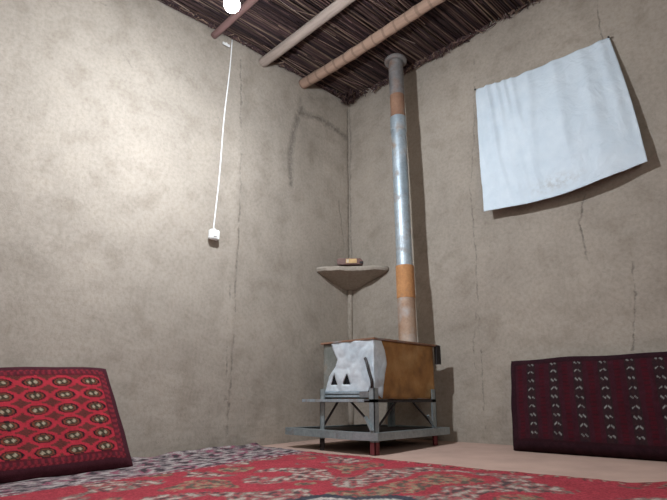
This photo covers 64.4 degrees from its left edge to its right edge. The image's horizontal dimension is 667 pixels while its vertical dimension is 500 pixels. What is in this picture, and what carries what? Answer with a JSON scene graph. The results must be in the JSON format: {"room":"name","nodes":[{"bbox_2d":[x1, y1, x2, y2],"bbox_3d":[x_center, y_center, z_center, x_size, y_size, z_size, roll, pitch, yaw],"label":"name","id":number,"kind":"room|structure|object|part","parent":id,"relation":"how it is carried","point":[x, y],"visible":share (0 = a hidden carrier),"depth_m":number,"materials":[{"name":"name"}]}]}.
{"room":"traditional dwelling","nodes":[
{"label":"traditional dwelling","id":0,"kind":"room"},
{"bbox_2d":[0,0,349,457],"bbox_3d":[-1.419,-0.320,2.369,4.300,2.750,0.027,15,-22,-43],"label":"wall","id":1,"kind":"structure","parent":0,"point":[112,111],"depth_m":2.85,"materials":[{"name":"paint"}]},
{"bbox_2d":[208,40,232,240],"bbox_3d":[-0.671,-0.709,3.195,0.078,1.352,0.038,15,-22,-42],"label":"light switch","id":2,"kind":"object","parent":1,"relation":"attached to","point":[213,234],"visible":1,"depth_m":3.11,"materials":[{"name":"white plastic"}]},
{"bbox_2d":[176,0,526,96],"bbox_3d":[-0.056,-2.010,1.401,4.400,0.065,4.000,15,-22,-42],"label":"ceiling","id":3,"kind":"structure","parent":0,"point":[413,2],"depth_m":3.38,"materials":[{"name":"plant"}]},
{"bbox_2d":[211,0,257,38],"bbox_3d":[0.604,-1.734,2.009,0.071,0.050,3.921,15,-22,-42],"label":"ceiling beam","id":4,"kind":"structure","parent":3,"relation":"attached to","point":[247,4],"depth_m":3.18,"materials":[{"name":"brown wood"}]},
{"bbox_2d":[259,0,354,66],"bbox_3d":[0.869,-1.651,2.255,0.092,0.073,3.921,15,-22,-42],"label":"ceiling beam","id":5,"kind":"structure","parent":3,"relation":"attached to","point":[337,6],"depth_m":3.26,"materials":[{"name":"brown wood"}]},
{"bbox_2d":[158,0,541,104],"bbox_3d":[-0.057,-1.923,1.380,4.286,0.108,3.891,15,-22,-42],"label":"reed matting","id":6,"kind":"object","parent":3,"relation":"attached to","point":[353,24],"visible":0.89,"depth_m":3.35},
{"bbox_2d":[224,0,239,12],"bbox_3d":[-0.431,-1.314,2.327,0.068,0.631,0.068,15,-22,-42],"label":"hanging light bulb","id":7,"kind":"object","parent":6,"relation":"hanging from","point":[232,6],"visible":1,"depth_m":2.23,"materials":[{"name":"white glass"}]},
{"bbox_2d":[299,0,445,88],"bbox_3d":[1.129,-1.581,2.500,0.101,0.081,3.921,15,-22,-42],"label":"ceiling beam","id":8,"kind":"structure","parent":3,"relation":"attached to","point":[424,6],"depth_m":3.35,"materials":[{"name":"brown wood"}]},
{"bbox_2d":[263,438,666,482],"bbox_3d":[-0.056,0.508,0.688,4.340,0.163,3.940,15,-22,-42],"label":"floor","id":9,"kind":"structure","parent":0,"point":[499,457],"depth_m":2.26,"materials":[{"name":"beige concrete"}]},
{"bbox_2d":[0,442,304,496],"bbox_3d":[-1.154,0.837,1.913,2.505,0.117,0.499,15,-22,-42],"label":"carpet","id":10,"kind":"object","parent":9,"relation":"on","point":[177,461],"visible":0.82,"depth_m":2.25,"materials":[{"name":"carpet"}]},
{"bbox_2d":[0,367,132,483],"bbox_3d":[-1.332,0.663,2.006,1.134,0.470,0.265,15,-22,-42],"label":"floor cushion","id":11,"kind":"object","parent":10,"relation":"on","point":[55,421],"visible":0.98,"depth_m":2.14,"materials":[{"name":"fabric"}]},
{"bbox_2d":[0,451,666,499],"bbox_3d":[0.048,0.535,0.837,2.659,0.114,2.770,15,-22,-42],"label":"carpet","id":12,"kind":"object","parent":9,"relation":"on","point":[309,475],"visible":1,"depth_m":1.69,"materials":[{"name":"carpet"}]},
{"bbox_2d":[285,337,449,455],"bbox_3d":[0.177,0.795,2.911,0.635,0.548,0.643,15,-22,-42],"label":"wood stove","id":13,"kind":"object","parent":9,"relation":"on","point":[373,370],"visible":1,"depth_m":2.71,"materials":[{"name":"brown metal"}]},
{"bbox_3d":[-0.048,0.846,2.745,0.031,0.244,0.031,15,-22,-42],"label":"leg","id":14,"kind":"part","parent":13,"relation":"part of","materials":[{"name":"grey paint"}]},
{"bbox_2d":[302,399,368,401],"bbox_3d":[0.176,0.804,2.830,0.528,0.015,0.443,15,-22,-42],"label":"shelf","id":15,"kind":"object","parent":13,"relation":"attached to","point":[303,400],"depth_m":2.63,"materials":[{"name":"metal"}]},
{"bbox_3d":[0.044,0.734,2.688,0.017,0.025,0.250,15,-22,-42],"label":"door sill","id":16,"kind":"part","parent":13,"relation":"part of","materials":[{"name":"metal"}]},
{"bbox_3d":[0.073,0.614,2.710,0.004,0.284,0.359,15,-22,-42],"label":"panel","id":17,"kind":"part","parent":13,"relation":"part of","materials":[{"name":"grey metal"}]},
{"bbox_3d":[0.074,0.593,2.699,0.011,0.252,0.344,15,-22,-42],"label":"door","id":18,"kind":"part","parent":13,"relation":"part of","materials":[{"name":"metal"}]},
{"bbox_3d":[0.158,0.703,2.577,0.015,0.027,0.075,15,-22,-42],"label":"hinge plate","id":19,"kind":"part","parent":13,"relation":"part of","materials":[{"name":"grey metal"}]},
{"bbox_3d":[0.179,0.977,2.861,0.630,0.044,0.643,15,-22,-42],"label":"frame","id":20,"kind":"part","parent":13,"relation":"part of","materials":[{"name":"grey paint"}]},
{"bbox_3d":[0.192,0.780,2.508,0.031,0.246,0.031,15,-22,-42],"label":"leg","id":21,"kind":"part","parent":13,"relation":"part of","materials":[{"name":"grey paint"}]},
{"bbox_3d":[0.257,0.523,2.921,0.542,0.010,0.386,15,-22,-42],"label":"plate","id":22,"kind":"part","parent":13,"relation":"part of","materials":[{"name":"brown metal"}]},
{"bbox_3d":[0.338,0.940,3.111,0.031,0.224,0.031,15,-22,-42],"label":"leg","id":23,"kind":"part","parent":13,"relation":"part of","materials":[{"name":"grey paint"}]},
{"bbox_3d":[0.239,0.797,2.801,0.499,0.015,0.374,15,-22,-42],"label":"frame","id":24,"kind":"part","parent":13,"relation":"part of","materials":[{"name":"metal"}]},
{"bbox_2d":[384,53,416,341],"bbox_3d":[0.418,-0.379,3.301,0.149,1.931,0.192,-1,-16,3],"label":"pipe","id":25,"kind":"object","parent":13,"relation":"on","point":[405,280],"visible":0.84,"depth_m":3.22,"materials":[{"name":"metal"}]},
{"bbox_3d":[0.376,0.626,2.753,0.496,0.284,0.009,15,-22,-42],"label":"panel","id":26,"kind":"part","parent":13,"relation":"part of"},
{"bbox_3d":[0.526,0.861,2.826,0.031,0.228,0.031,15,-22,-42],"label":"leg","id":27,"kind":"part","parent":13,"relation":"part of","materials":[{"name":"grey paint"}]},
{"bbox_2d":[511,351,666,461],"bbox_3d":[1.243,0.652,2.244,0.205,0.430,1.101,15,-22,-42],"label":"floor cushion","id":28,"kind":"object","parent":9,"relation":"on","point":[612,406],"visible":0.99,"depth_m":2.30,"materials":[{"name":"fabric"}]},
{"bbox_2d":[348,0,666,444],"bbox_3d":[1.480,-0.289,2.477,0.020,2.750,3.900,15,-22,-42],"label":"wall","id":29,"kind":"structure","parent":0,"point":[582,271],"depth_m":2.95,"materials":[{"name":"paint"}]},
{"bbox_2d":[316,265,388,424],"bbox_3d":[0.127,0.601,3.426,0.340,1.024,0.380,15,-22,-42],"label":"corner shelf","id":30,"kind":"object","parent":29,"relation":"attached to","point":[350,278],"visible":0.69,"depth_m":3.57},
{"bbox_2d":[337,258,362,265],"bbox_3d":[0.113,0.081,3.568,0.176,0.044,0.053,-1,-16,3],"label":"trinket box","id":31,"kind":"object","parent":30,"relation":"on","point":[341,261],"visible":1,"depth_m":3.55,"materials":[{"name":"brown paint"}]},
{"bbox_3d":[0.119,0.073,3.545,0.073,0.030,0.003,-1,-16,3],"label":"gold plate","id":32,"kind":"part","parent":31,"relation":"part of","materials":[{"name":"metal"}]},
{"bbox_3d":[0.116,0.721,3.624,0.044,0.900,0.045,15,-22,-42],"label":"stem","id":33,"kind":"part","parent":30,"relation":"part of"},
{"bbox_3d":[0.127,0.165,3.538,0.324,0.125,0.363,15,-22,-42],"label":"shelf","id":34,"kind":"part","parent":30,"relation":"part of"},
{"bbox_2d":[474,36,647,210],"bbox_3d":[1.162,-0.677,2.861,0.086,0.853,0.867,15,-22,-42],"label":"cloth","id":35,"kind":"object","parent":29,"relation":"attached to","point":[568,123],"visible":1,"depth_m":2.81,"materials":[{"name":"white fabric"}]}
]}

